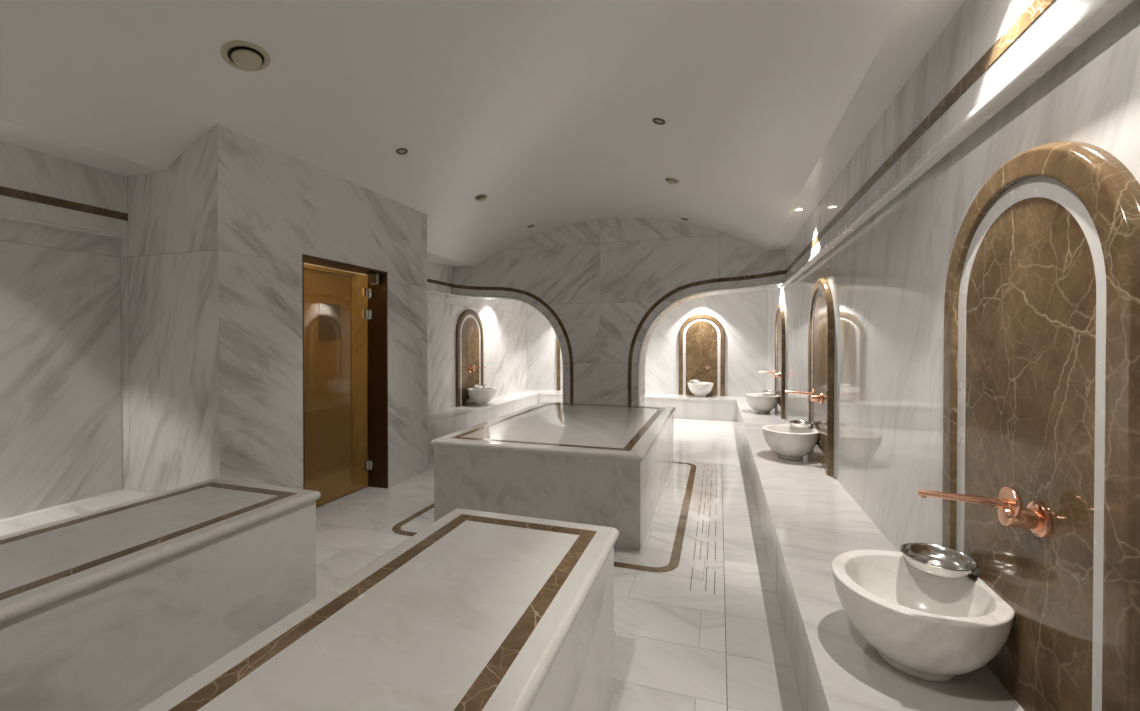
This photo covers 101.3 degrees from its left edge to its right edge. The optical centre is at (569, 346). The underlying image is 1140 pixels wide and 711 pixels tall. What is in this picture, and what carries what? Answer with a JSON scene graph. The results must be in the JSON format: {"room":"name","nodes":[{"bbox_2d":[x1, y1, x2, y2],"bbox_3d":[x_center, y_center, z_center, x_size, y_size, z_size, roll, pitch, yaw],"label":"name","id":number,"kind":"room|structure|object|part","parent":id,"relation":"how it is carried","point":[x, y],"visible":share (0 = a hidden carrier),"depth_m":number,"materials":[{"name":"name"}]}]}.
{"room":"spa","nodes":[
{"label":"spa","id":0,"kind":"room"},
{"bbox_2d":[0,141,452,293],"bbox_3d":[-3.287,-1.179,3.182,0.205,0.803,8.886,0,1,18],"label":"wall","id":1,"kind":"structure","parent":0,"point":[23,169],"depth_m":3.00,"materials":[{"name":"stone"}]},
{"bbox_2d":[0,214,127,239],"bbox_3d":[-3.856,-0.748,1.123,0.046,0.020,4.610,0,1,18],"label":"trim","id":2,"kind":"structure","parent":1,"relation":"attached to","point":[2,216],"depth_m":2.98,"materials":[{"name":"white stone"}]},
{"bbox_2d":[0,186,573,402],"bbox_3d":[-2.258,0.244,2.857,2.019,2.358,8.866,0,1,18],"label":"trim","id":3,"kind":"structure","parent":1,"relation":"attached to","point":[14,193],"depth_m":3.22,"materials":[{"name":"brown stone"}]},
{"bbox_2d":[427,290,452,295],"bbox_3d":[-2.160,-0.798,6.437,0.046,0.020,1.966,0,1,18],"label":"trim","id":4,"kind":"structure","parent":1,"relation":"attached to","point":[427,290],"depth_m":7.05,"materials":[{"name":"white stone"}]},
{"bbox_2d":[0,218,526,519],"bbox_3d":[-2.850,0.150,4.690,0.150,2.510,12.000,0,1,18],"label":"wall","id":5,"kind":"structure","parent":0,"point":[61,333],"depth_m":3.08,"materials":[{"name":"stone"}]},
{"bbox_2d":[455,309,483,406],"bbox_3d":[-1.700,0.178,7.976,0.044,1.608,0.880,0,1,18],"label":"wall niche","id":6,"kind":"object","parent":5,"relation":"attached to","point":[469,335],"visible":1,"depth_m":7.90,"materials":[{"name":"brown stone"}]},
{"bbox_3d":[-1.708,0.247,7.980,0.025,1.470,0.603,0,1,18],"label":"panel","id":7,"kind":"part","parent":6,"relation":"part of","materials":[{"name":"brown stone"}]},
{"bbox_2d":[469,365,484,372],"bbox_3d":[-1.567,0.391,7.915,0.284,0.131,0.096,0,1,18],"label":"tap","id":8,"kind":"object","parent":6,"relation":"attached to","point":[473,368],"visible":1,"depth_m":7.92,"materials":[{"name":"orange metal"}]},
{"bbox_2d":[122,124,427,493],"bbox_3d":[-2.399,-0.066,4.287,0.952,2.950,2.290,0,1,18],"label":"wall partition","id":9,"kind":"structure","parent":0,"point":[218,238],"depth_m":3.28,"materials":[{"name":"stone"}]},
{"bbox_2d":[302,254,387,508],"bbox_3d":[-2.066,0.342,4.178,0.242,2.137,0.992,0,1,18],"label":"door","id":10,"kind":"structure","parent":9,"relation":"in","point":[345,314],"depth_m":4.36,"materials":[{"name":"orange glass"}]},
{"bbox_2d":[0,0,964,266],"bbox_3d":[-0.903,-1.558,2.418,4.900,0.730,8.886,0,1,18],"label":"ceiling","id":11,"kind":"structure","parent":0,"point":[546,110],"depth_m":2.81,"materials":[{"name":"white paint"}]},
{"bbox_2d":[220,40,270,70],"bbox_3d":[-1.825,-1.627,2.632,0.230,0.076,0.236,0,1,3],"label":"ceiling vent","id":12,"kind":"object","parent":11,"relation":"in","point":[242,55],"visible":1,"depth_m":2.60,"materials":[{"name":"beige plastic"}]},
{"bbox_2d":[396,148,407,154],"bbox_3d":[-1.417,-1.643,3.940,0.094,0.031,0.096,0,1,22],"label":"recessed light","id":13,"kind":"object","parent":11,"relation":"in","point":[401,151],"visible":1,"depth_m":3.94,"materials":[{"name":"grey metal"}]},
{"bbox_2d":[475,194,487,200],"bbox_3d":[-0.992,-1.651,5.208,0.143,0.059,0.146,0,1,3],"label":"ceiling vent","id":14,"kind":"object","parent":11,"relation":"in","point":[481,197],"visible":1,"depth_m":5.18,"materials":[{"name":"beige plastic"}]},
{"bbox_2d":[652,118,664,124],"bbox_3d":[0.643,-1.624,3.376,0.094,0.032,0.096,0,1,22],"label":"recessed light","id":15,"kind":"object","parent":11,"relation":"in","point":[658,121],"visible":1,"depth_m":3.38,"materials":[{"name":"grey metal"}]},
{"bbox_2d":[665,177,678,184],"bbox_3d":[1.011,-1.636,4.632,0.143,0.060,0.146,0,1,40],"label":"ceiling vent","id":16,"kind":"object","parent":11,"relation":"in","point":[669,180],"visible":1,"depth_m":4.60,"materials":[{"name":"beige plastic"}]},
{"bbox_2d":[316,418,802,710],"bbox_3d":[-0.479,1.460,3.946,5.027,0.104,12.000,0,1,18],"label":"floor","id":17,"kind":"structure","parent":0,"point":[670,644],"depth_m":2.83,"materials":[{"name":"stone"}]},
{"bbox_2d":[0,489,154,535],"bbox_3d":[-3.632,1.244,1.071,0.565,0.392,4.610,0,1,18],"label":"bench","id":18,"kind":"object","parent":17,"relation":"on","point":[25,521],"visible":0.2,"depth_m":2.93,"materials":[{"name":"stone"}]},
{"bbox_2d":[0,478,320,710],"bbox_3d":[-1.932,1.090,1.553,0.760,0.691,2.005,0,1,18],"label":"slab","id":19,"kind":"object","parent":17,"relation":"on","point":[113,608],"visible":0.99,"depth_m":1.74,"materials":[{"name":"stone"}]},
{"bbox_2d":[138,508,618,710],"bbox_3d":[-0.465,1.094,1.085,0.770,0.691,2.005,0,1,18],"label":"slab","id":20,"kind":"object","parent":17,"relation":"on","point":[475,610],"visible":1,"depth_m":1.25,"materials":[{"name":"stone"}]},
{"bbox_2d":[392,462,695,571],"bbox_3d":[0.043,1.406,4.556,2.192,0.002,2.792,0,1,18],"label":"trim","id":21,"kind":"structure","parent":17,"relation":"on","point":[673,564],"depth_m":3.56,"materials":[{"name":"brown stone"}]},
{"bbox_2d":[431,402,675,549],"bbox_3d":[0.078,1.073,4.683,1.708,0.665,2.540,0,1,18],"label":"platform","id":22,"kind":"object","parent":17,"relation":"on","point":[607,465],"visible":1,"depth_m":3.59,"materials":[{"name":"stone"}]},
{"bbox_2d":[690,465,724,599],"bbox_3d":[1.216,1.412,4.024,0.195,0.002,3.180,0,1,18],"label":"floor drain","id":23,"kind":"object","parent":17,"relation":"in","point":[704,465],"visible":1,"depth_m":3.34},
{"bbox_2d":[428,389,1023,710],"bbox_3d":[-0.431,1.217,3.928,4.927,0.392,12.000,0,1,18],"label":"bench","id":24,"kind":"object","parent":17,"relation":"on","point":[807,518],"visible":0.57,"depth_m":2.35,"materials":[{"name":"stone"}]},
{"bbox_2d":[467,387,495,404],"bbox_3d":[-1.495,0.852,7.907,0.484,0.262,0.484,0,1,18],"label":"basin","id":25,"kind":"object","parent":24,"relation":"on","point":[480,396],"visible":0.98,"depth_m":7.75,"materials":[{"name":"stone"}]},
{"bbox_2d":[474,385,485,387],"bbox_3d":[-1.552,0.696,8.039,0.214,0.046,0.214,0,1,18],"label":"metal bowl","id":26,"kind":"object","parent":25,"relation":"on","point":[475,386],"visible":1,"depth_m":7.98,"materials":[{"name":"metal"}]},
{"bbox_3d":[-0.536,1.242,3.669,3.980,0.347,11.442,0,1,18],"label":"panel","id":27,"kind":"part","parent":24,"relation":"part of","materials":[{"name":"stone"}]},
{"bbox_2d":[688,382,713,396],"bbox_3d":[2.521,0.841,9.029,0.484,0.262,0.484,0,1,18],"label":"basin","id":28,"kind":"object","parent":24,"relation":"on","point":[699,389],"visible":0.99,"depth_m":8.87,"materials":[{"name":"stone"}]},
{"bbox_2d":[745,393,778,412],"bbox_3d":[2.878,0.861,6.984,0.484,0.262,0.484,0,1,18],"label":"basin","id":29,"kind":"object","parent":24,"relation":"on","point":[759,402],"visible":0.93,"depth_m":6.82,"materials":[{"name":"stone"}]},
{"bbox_2d":[762,390,776,394],"bbox_3d":[3.020,0.706,7.068,0.214,0.046,0.214,0,1,18],"label":"metal bowl","id":30,"kind":"object","parent":29,"relation":"on","point":[767,392],"visible":1,"depth_m":7.01,"materials":[{"name":"metal"}]},
{"bbox_2d":[762,424,818,459],"bbox_3d":[2.012,0.886,4.269,0.484,0.262,0.484,0,1,18],"label":"basin","id":31,"kind":"object","parent":24,"relation":"on","point":[789,442],"visible":0.91,"depth_m":4.12,"materials":[{"name":"stone"}]},
{"bbox_2d":[788,420,813,427],"bbox_3d":[2.154,0.732,4.353,0.214,0.046,0.214,0,1,18],"label":"metal bowl","id":32,"kind":"object","parent":31,"relation":"on","point":[794,423],"visible":1,"depth_m":4.33,"materials":[{"name":"metal"}]},
{"bbox_2d":[831,549,1014,680],"bbox_3d":[1.146,0.912,1.554,0.484,0.262,0.484,0,1,18],"label":"basin","id":33,"kind":"object","parent":24,"relation":"on","point":[925,626],"visible":0.96,"depth_m":1.46,"materials":[{"name":"stone"}]},
{"bbox_2d":[900,543,977,578],"bbox_3d":[1.288,0.757,1.638,0.214,0.046,0.214,0,1,18],"label":"metal bowl","id":34,"kind":"object","parent":33,"relation":"on","point":[935,560],"visible":1,"depth_m":1.66,"materials":[{"name":"metal"}]},
{"bbox_2d":[449,218,790,405],"bbox_3d":[0.516,-0.241,6.883,5.127,3.250,0.500,0,1,18],"label":"wall","id":35,"kind":"structure","parent":0,"point":[600,277],"depth_m":6.60,"materials":[{"name":"stone"}]},
{"bbox_2d":[452,293,564,401],"bbox_3d":[-0.988,0.270,7.096,1.915,2.226,0.018,0,1,18],"label":"trim","id":36,"kind":"structure","parent":35,"relation":"attached to","point":[458,294],"depth_m":6.91,"materials":[{"name":"white stone"}]},
{"bbox_2d":[637,280,785,405],"bbox_3d":[1.841,0.278,6.193,1.915,2.226,0.018,0,1,18],"label":"trim","id":37,"kind":"structure","parent":35,"relation":"attached to","point":[778,282],"depth_m":6.33,"materials":[{"name":"white stone"}]},
{"bbox_2d":[527,290,766,395],"bbox_3d":[1.415,0.102,9.705,5.227,2.510,0.150,0,1,18],"label":"wall","id":38,"kind":"structure","parent":0,"point":[742,316],"depth_m":9.28,"materials":[{"name":"stone"}]},
{"bbox_2d":[557,338,562,390],"bbox_3d":[0.130,0.159,10.014,0.880,1.608,0.044,0,1,18],"label":"wall niche","id":39,"kind":"object","parent":38,"relation":"attached to","point":[559,355],"visible":0.02,"depth_m":10.12,"materials":[{"name":"brown stone"}]},
{"bbox_3d":[0.130,0.159,10.014,0.880,1.608,0.044,0,1,18],"label":"arch frame","id":40,"kind":"part","parent":39,"relation":"part of","materials":[{"name":"brown stone"}]},
{"bbox_2d":[679,314,724,395],"bbox_3d":[2.597,0.166,9.227,0.880,1.608,0.044,0,1,18],"label":"wall niche","id":41,"kind":"object","parent":38,"relation":"attached to","point":[699,334],"visible":1,"depth_m":9.22,"materials":[{"name":"brown stone"}]},
{"bbox_3d":[2.600,0.235,9.237,0.603,1.470,0.025,0,1,18],"label":"panel","id":42,"kind":"part","parent":41,"relation":"part of","materials":[{"name":"brown stone"}]},
{"bbox_2d":[786,0,1091,279],"bbox_3d":[1.479,-1.164,1.661,0.202,0.803,8.886,0,1,18],"label":"wall","id":43,"kind":"structure","parent":0,"point":[976,25],"depth_m":1.81,"materials":[{"name":"stone"}]},
{"bbox_2d":[628,0,1054,404],"bbox_3d":[0.421,0.252,2.002,2.019,2.358,8.866,0,1,18],"label":"trim","id":44,"kind":"structure","parent":43,"relation":"attached to","point":[1036,8],"depth_m":1.94,"materials":[{"name":"brown stone"}]},
{"bbox_2d":[785,0,1133,283],"bbox_3d":[1.393,-0.763,1.682,0.052,0.040,8.866,0,1,18],"label":"trim","id":45,"kind":"structure","parent":43,"relation":"attached to","point":[1097,13],"depth_m":1.40,"materials":[{"name":"white stone"}]},
{"bbox_2d":[766,0,1139,551],"bbox_3d":[1.987,0.165,3.147,0.150,2.510,12.000,0,1,18],"label":"wall","id":46,"kind":"structure","parent":0,"point":[886,279],"depth_m":2.16,"materials":[{"name":"stone"}]},
{"bbox_2d":[774,304,784,418],"bbox_3d":[3.053,0.189,6.806,0.044,1.608,0.880,0,1,18],"label":"wall niche","id":47,"kind":"object","parent":46,"relation":"attached to","point":[779,384],"visible":0.99,"depth_m":6.67,"materials":[{"name":"brown stone"}]},
{"bbox_2d":[759,370,780,378],"bbox_3d":[2.880,0.402,6.743,0.284,0.131,0.096,0,1,18],"label":"tap","id":48,"kind":"object","parent":47,"relation":"attached to","point":[774,373],"visible":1,"depth_m":6.71,"materials":[{"name":"orange metal"}]},
{"bbox_3d":[3.062,0.258,6.804,0.025,1.470,0.603,0,1,18],"label":"panel","id":49,"kind":"part","parent":47,"relation":"part of","materials":[{"name":"brown stone"}]},
{"bbox_2d":[808,278,833,475],"bbox_3d":[2.186,0.215,4.091,0.044,1.608,0.880,0,1,18],"label":"arched wall panel","id":50,"kind":"object","parent":46,"relation":"attached to","point":[821,309],"visible":0.98,"depth_m":3.96,"materials":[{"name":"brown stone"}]},
{"bbox_2d":[785,388,822,403],"bbox_3d":[2.013,0.428,4.028,0.284,0.131,0.096,0,1,18],"label":"tap","id":51,"kind":"object","parent":50,"relation":"attached to","point":[813,397],"visible":1,"depth_m":3.99,"materials":[{"name":"orange metal"}]},
{"bbox_3d":[1.990,0.408,4.035,0.234,0.033,0.026,0,1,18],"label":"spout","id":52,"kind":"part","parent":51,"relation":"part of","materials":[{"name":"orange metal"}]},
{"bbox_3d":[2.196,0.284,4.089,0.025,1.470,0.603,0,1,18],"label":"panel","id":53,"kind":"part","parent":50,"relation":"part of","materials":[{"name":"brown stone"}]},
{"bbox_2d":[942,141,1139,710],"bbox_3d":[1.320,0.241,1.376,0.044,1.608,0.880,0,1,18],"label":"arched wall panel","id":54,"kind":"object","parent":46,"relation":"attached to","point":[1041,360],"visible":0.98,"depth_m":1.22,"materials":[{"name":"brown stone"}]},
{"bbox_2d":[917,486,1052,537],"bbox_3d":[1.147,0.454,1.313,0.284,0.131,0.096,0,1,18],"label":"tap","id":55,"kind":"object","parent":54,"relation":"attached to","point":[1036,517],"visible":1,"depth_m":1.27,"materials":[{"name":"orange metal"}]},
{"bbox_3d":[1.123,0.434,1.320,0.234,0.033,0.026,0,1,18],"label":"spout","id":56,"kind":"part","parent":55,"relation":"part of","materials":[{"name":"orange metal"}]},
{"bbox_3d":[1.329,0.310,1.374,0.025,1.470,0.603,0,1,18],"label":"panel","id":57,"kind":"part","parent":54,"relation":"part of","materials":[{"name":"brown stone"}]}
]}

